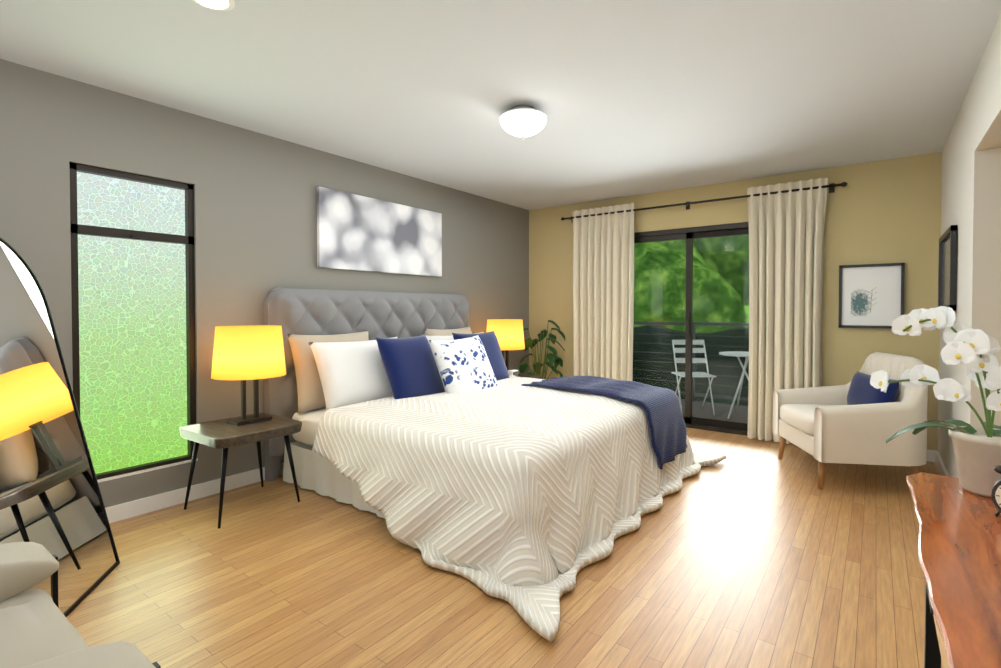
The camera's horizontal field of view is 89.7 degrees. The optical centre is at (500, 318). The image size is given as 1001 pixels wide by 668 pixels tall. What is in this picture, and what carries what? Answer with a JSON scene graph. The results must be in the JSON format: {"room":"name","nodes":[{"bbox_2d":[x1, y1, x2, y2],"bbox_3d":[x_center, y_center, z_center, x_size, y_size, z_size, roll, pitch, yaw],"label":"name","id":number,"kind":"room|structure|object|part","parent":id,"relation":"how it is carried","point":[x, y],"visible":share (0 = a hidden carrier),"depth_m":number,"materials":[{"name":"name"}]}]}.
{"room":"bedroom","nodes":[
{"label":"bedroom","id":0,"kind":"room"},
{"bbox_2d":[0,59,528,507],"bbox_3d":[-2.070,-0.069,3.123,0.120,2.440,7.950,1,1,37],"label":"wall","id":1,"kind":"structure","parent":0,"point":[255,218],"depth_m":3.32,"materials":[{"name":"grey paint"}]},
{"bbox_2d":[69,162,195,479],"bbox_3d":[-2.163,0.034,2.988,0.095,1.760,0.620,1,1,37],"label":"window","id":2,"kind":"structure","parent":1,"relation":"in","point":[133,310],"depth_m":2.98,"materials":[{"name":"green glass"}]},
{"bbox_2d":[97,458,197,482],"bbox_3d":[-2.169,0.908,3.008,0.119,0.013,0.620,1,1,37],"label":"window sill","id":3,"kind":"structure","parent":1,"relation":"attached to","point":[142,471],"depth_m":2.98,"materials":[{"name":"white"}]},
{"bbox_2d":[105,462,283,522],"bbox_3d":[-2.017,1.107,3.103,0.015,0.090,7.950,1,1,37],"label":"baseboard","id":4,"kind":"structure","parent":1,"relation":"attached to","point":[126,510],"depth_m":3.12,"materials":[{"name":"white"}]},
{"bbox_2d":[316,186,441,276],"bbox_3d":[-0.997,-0.711,4.413,0.036,0.620,1.360,1,1,37],"label":"canvas","id":5,"kind":"object","parent":1,"relation":"attached to","point":[358,232],"visible":0.96,"depth_m":4.29},
{"bbox_2d":[0,0,1000,209],"bbox_3d":[0.122,-1.310,1.466,5.590,0.100,8.190,1,1,37],"label":"ceiling","id":6,"kind":"structure","parent":0,"point":[631,97],"depth_m":2.67,"materials":[{"name":"white paint"}]},
{"bbox_2d":[192,0,234,10],"bbox_3d":[-1.148,-1.266,1.996,0.170,0.005,0.170,1,1,37],"label":"recessed light","id":7,"kind":"object","parent":6,"relation":"in","point":[221,5],"visible":1,"depth_m":2.03,"materials":[{"name":"white glass"}]},
{"bbox_2d":[500,105,546,139],"bbox_3d":[0.141,-1.196,3.107,0.290,0.184,0.290,1,1,37],"label":"flush ceiling light","id":8,"kind":"object","parent":6,"relation":"attached to","point":[523,121],"visible":1,"depth_m":3.02,"materials":[{"name":"white glass"}]},
{"bbox_2d":[66,427,942,667],"bbox_3d":[0.122,1.229,1.510,5.590,0.100,8.190,1,1,37],"label":"floor","id":9,"kind":"structure","parent":0,"point":[747,552],"depth_m":2.18,"materials":[{"name":"brown wood"}]},
{"bbox_2d":[0,237,119,616],"bbox_3d":[-2.111,0.453,1.950,0.477,1.568,0.672,-13,4,-14],"label":"arched mirror","id":10,"kind":"object","parent":9,"relation":"on","point":[51,501],"visible":0.94,"depth_m":2.10,"materials":[{"name":"silver metal"}]},
{"bbox_2d":[0,542,160,667],"bbox_3d":[-1.654,0.905,0.427,0.989,0.585,2.124,1,1,37],"label":"armchair","id":11,"kind":"object","parent":9,"relation":"on","point":[38,629],"visible":1,"depth_m":1.24,"materials":[{"name":"beige fabric"}]},
{"bbox_3d":[-1.660,0.863,0.419,0.770,0.190,2.080,1,1,37],"label":"seat","id":12,"kind":"part","parent":11,"relation":"part of","materials":[{"name":"beige fabric"}]},
{"bbox_3d":[-1.654,0.963,0.428,0.794,0.470,2.124,1,1,37],"label":"frame","id":13,"kind":"part","parent":11,"relation":"part of","materials":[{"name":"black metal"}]},
{"bbox_2d":[179,413,301,528],"bbox_3d":[-1.584,0.902,3.095,0.530,0.501,0.544,1,1,37],"label":"nightstand","id":14,"kind":"object","parent":9,"relation":"on","point":[221,434],"visible":0.96,"depth_m":2.99,"materials":[{"name":"brown wood"}]},
{"bbox_2d":[211,325,285,425],"bbox_3d":[-1.579,0.350,3.169,0.424,0.599,0.424,1,1,37],"label":"lamp","id":15,"kind":"object","parent":14,"relation":"on","point":[243,354],"visible":1,"depth_m":3.01,"materials":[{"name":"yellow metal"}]},
{"bbox_3d":[-1.579,0.205,3.167,0.424,0.310,0.424,1,1,37],"label":"lamp shade","id":16,"kind":"part","parent":15,"relation":"part of","materials":[{"name":"yellow fabric"}]},
{"bbox_2d":[263,287,725,641],"bbox_3d":[-0.021,0.460,3.630,2.546,1.365,2.744,1,1,37],"label":"bed","id":17,"kind":"object","parent":9,"relation":"on","point":[435,433],"visible":0.98,"depth_m":2.99,"materials":[{"name":"white fabric"}]},
{"bbox_3d":[-0.128,0.757,3.734,2.017,0.240,1.967,1,1,37],"label":"mattress","id":18,"kind":"part","parent":17,"relation":"part of","materials":[{"name":"white fabric"}]},
{"bbox_2d":[309,337,396,410],"bbox_3d":[-0.993,0.396,3.706,0.294,0.482,0.826,1,1,37],"label":"pillow","id":19,"kind":"object","parent":17,"relation":"on","point":[348,371],"depth_m":3.50,"materials":[{"name":"white fabric"}]},
{"bbox_3d":[-1.001,0.447,4.393,0.063,1.365,2.150,1,1,37],"label":"headboard","id":20,"kind":"part","parent":17,"relation":"part of","materials":[{"name":"grey fabric"}]},
{"bbox_3d":[-0.937,0.358,4.343,0.107,1.185,2.150,1,1,37],"label":"headboard","id":21,"kind":"part","parent":17,"relation":"part of","materials":[{"name":"grey fabric"}]},
{"bbox_2d":[426,332,483,388],"bbox_3d":[-0.347,0.381,4.571,0.294,0.482,0.826,1,1,37],"label":"pillow","id":22,"kind":"object","parent":17,"relation":"on","point":[441,336],"depth_m":4.36,"materials":[{"name":"white fabric"}]},
{"bbox_2d":[312,375,725,641],"bbox_3d":[0.255,0.836,3.431,1.858,0.597,2.744,1,1,37],"label":"duvet","id":23,"kind":"object","parent":17,"relation":"on","point":[512,486],"depth_m":2.62,"materials":[{"name":"white fabric"}]},
{"bbox_2d":[521,376,686,468],"bbox_3d":[0.789,0.727,3.855,1.167,0.466,0.720,1,1,37],"label":"throw","id":24,"kind":"object","parent":17,"relation":"on","point":[659,409],"depth_m":3.57,"materials":[{"name":"blue fabric"}]},
{"bbox_2d":[518,373,541,378],"bbox_3d":[0.096,0.863,5.348,0.528,0.501,0.542,1,1,37],"label":"nightstand","id":25,"kind":"object","parent":9,"relation":"on","point":[530,375],"visible":0.15,"depth_m":5.38,"materials":[{"name":"black metal"}]},
{"bbox_2d":[486,319,524,369],"bbox_3d":[0.047,0.312,5.349,0.424,0.599,0.424,1,1,37],"label":"lamp","id":26,"kind":"object","parent":25,"relation":"on","point":[509,333],"visible":0.83,"depth_m":5.17,"materials":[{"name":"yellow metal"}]},
{"bbox_3d":[0.047,0.168,5.347,0.424,0.310,0.424,1,1,37],"label":"lamp shade","id":27,"kind":"part","parent":26,"relation":"part of","materials":[{"name":"yellow fabric"}]},
{"bbox_2d":[508,370,517,376],"bbox_3d":[0.130,0.573,5.161,0.063,0.084,0.110,1,1,37],"label":"desk clock","id":28,"kind":"object","parent":25,"relation":"on","point":[513,372],"visible":0.46,"depth_m":5.13,"materials":[{"name":"white"}]},
{"bbox_2d":[519,320,564,379],"bbox_3d":[0.445,0.562,5.805,0.481,1.086,0.360,1,1,37],"label":"potted plant","id":29,"kind":"object","parent":9,"relation":"on","point":[552,357],"visible":0.69,"depth_m":5.77,"materials":[{"name":"green plant"}]},
{"bbox_2d":[772,352,927,488],"bbox_3d":[2.520,0.700,3.668,0.729,0.887,0.840,0,1,9],"label":"armchair","id":30,"kind":"object","parent":9,"relation":"on","point":[858,418],"visible":0.98,"depth_m":3.31,"materials":[{"name":"beige fabric"}]},
{"bbox_2d":[780,404,842,435],"bbox_3d":[2.455,0.747,3.679,0.598,0.150,0.612,0,1,9],"label":"cushion","id":31,"kind":"object","parent":30,"relation":"on","point":[798,418],"depth_m":3.71,"materials":[{"name":"beige fabric"}]},
{"bbox_2d":[847,371,898,404],"bbox_3d":[2.683,0.542,3.640,0.155,0.262,0.520,0,1,9],"label":"pillow","id":32,"kind":"object","parent":30,"relation":"on","point":[861,391],"depth_m":3.59,"materials":[{"name":"blue fabric"}]},
{"bbox_2d":[906,472,1000,667],"bbox_3d":[0.666,0.803,0.535,0.331,0.785,1.750,1,1,37],"label":"console table","id":33,"kind":"object","parent":9,"relation":"on","point":[959,545],"visible":0.96,"depth_m":0.85,"materials":[{"name":"brown wood"}]},
{"bbox_3d":[0.689,0.827,0.528,0.275,0.739,1.685,1,1,37],"label":"frame","id":34,"kind":"part","parent":33,"relation":"part of","materials":[{"name":"black metal"}]},
{"bbox_2d":[870,306,1000,497],"bbox_3d":[1.072,0.184,1.212,0.296,0.428,0.334,1,1,37],"label":"potted plant","id":35,"kind":"object","parent":33,"relation":"on","point":[977,451],"visible":1,"depth_m":1.15,"materials":[{"name":"plant"}]},
{"bbox_3d":[1.122,0.330,1.154,0.144,0.138,0.144,1,1,37],"label":"pot","id":36,"kind":"part","parent":35,"relation":"part of","materials":[{"name":"ceramic"}]},
{"bbox_2d":[991,465,1000,516],"bbox_3d":[1.028,0.342,0.995,0.082,0.123,0.042,1,1,45],"label":"alarm clock","id":37,"kind":"object","parent":33,"relation":"on","point":[996,494],"visible":1,"depth_m":1.01,"materials":[{"name":"brown metal"}]},
{"bbox_2d":[529,152,941,450],"bbox_3d":[1.941,-0.104,5.164,4.110,2.440,0.120,1,1,37],"label":"wall","id":38,"kind":"structure","parent":0,"point":[883,211],"depth_m":4.34,"materials":[{"name":"beige paint"}]},
{"bbox_2d":[634,222,748,435],"bbox_3d":[1.934,0.096,5.167,1.800,2.040,0.110,1,1,37],"label":"door frame","id":39,"kind":"structure","parent":38,"relation":"in","point":[689,234],"depth_m":5.13,"materials":[{"name":"brown metal"}]},
{"bbox_2d":[561,182,846,222],"bbox_3d":[1.832,-1.143,5.075,2.749,0.080,0.122,1,1,37],"label":"curtain rod","id":40,"kind":"object","parent":38,"relation":"attached to","point":[831,186],"visible":0.96,"depth_m":4.83,"materials":[{"name":"brown metal"}]},
{"bbox_2d":[572,203,633,380],"bbox_3d":[1.118,-0.066,5.574,0.745,2.320,0.111,1,1,37],"label":"curtain","id":41,"kind":"object","parent":40,"relation":"hanging from","point":[603,282],"visible":0.73,"depth_m":5.53,"materials":[{"name":"beige fabric"}]},
{"bbox_2d":[747,178,827,443],"bbox_3d":[2.544,-0.048,4.510,0.632,2.320,0.111,1,1,37],"label":"curtain","id":42,"kind":"object","parent":40,"relation":"hanging from","point":[786,239],"visible":0.96,"depth_m":4.50,"materials":[{"name":"beige fabric"}]},
{"bbox_2d":[851,276,890,315],"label":"print","id":43,"kind":"object","parent":38,"relation":"attached to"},
{"bbox_2d":[838,263,904,328],"bbox_3d":[3.092,-0.185,4.206,0.440,0.535,0.030,1,1,37],"label":"frame","id":44,"kind":"object","parent":38,"relation":"attached to","point":[871,295],"visible":0.94,"depth_m":4.20,"materials":[{"name":"black"}]},
{"bbox_2d":[927,449,933,461],"bbox_3d":[3.043,1.086,4.278,0.960,0.090,0.015,1,1,37],"label":"baseboard","id":45,"kind":"structure","parent":38,"relation":"attached to","point":[930,453],"depth_m":3.99,"materials":[{"name":"white paint"}]},
{"bbox_2d":[938,13,1000,477],"bbox_3d":[1.128,-0.028,0.738,0.120,2.440,7.950,1,1,37],"label":"wall","id":46,"kind":"structure","parent":0,"point":[971,184],"depth_m":2.63,"materials":[{"name":"white paint"}]},
{"bbox_2d":[934,450,948,475],"bbox_3d":[2.958,1.103,3.323,0.015,0.090,1.650,1,1,37],"label":"baseboard","id":47,"kind":"structure","parent":46,"relation":"attached to","point":[937,459],"depth_m":3.72,"materials":[{"name":"white paint"}]},
{"bbox_2d":[942,236,949,304],"bbox_3d":[3.045,-0.319,3.420,0.012,0.460,0.680,1,1,37],"label":"picture","id":48,"kind":"object","parent":46,"relation":"attached to","point":[945,239],"depth_m":3.48,"materials":[{"name":"grey"}]},
{"bbox_2d":[938,225,957,310],"bbox_3d":[3.038,-0.319,3.426,0.030,0.530,0.750,1,1,37],"label":"frame","id":49,"kind":"object","parent":46,"relation":"attached to","point":[947,278],"visible":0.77,"depth_m":3.37,"materials":[{"name":"black wood"}]},
{"label":"outside","id":50,"kind":"structure","parent":0,"visible":0},
{"bbox_2d":[633,232,748,427],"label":"sliding glass door","id":51,"kind":"structure","parent":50,"point":[717,333],"depth_m":8.03,"materials":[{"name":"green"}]},
{"bbox_3d":[3.058,0.594,6.565,7.000,1.075,0.100,1,1,37],"label":"railing","id":52,"kind":"part","parent":51,"relation":"part of","materials":[{"name":"grey metal"}]}
]}

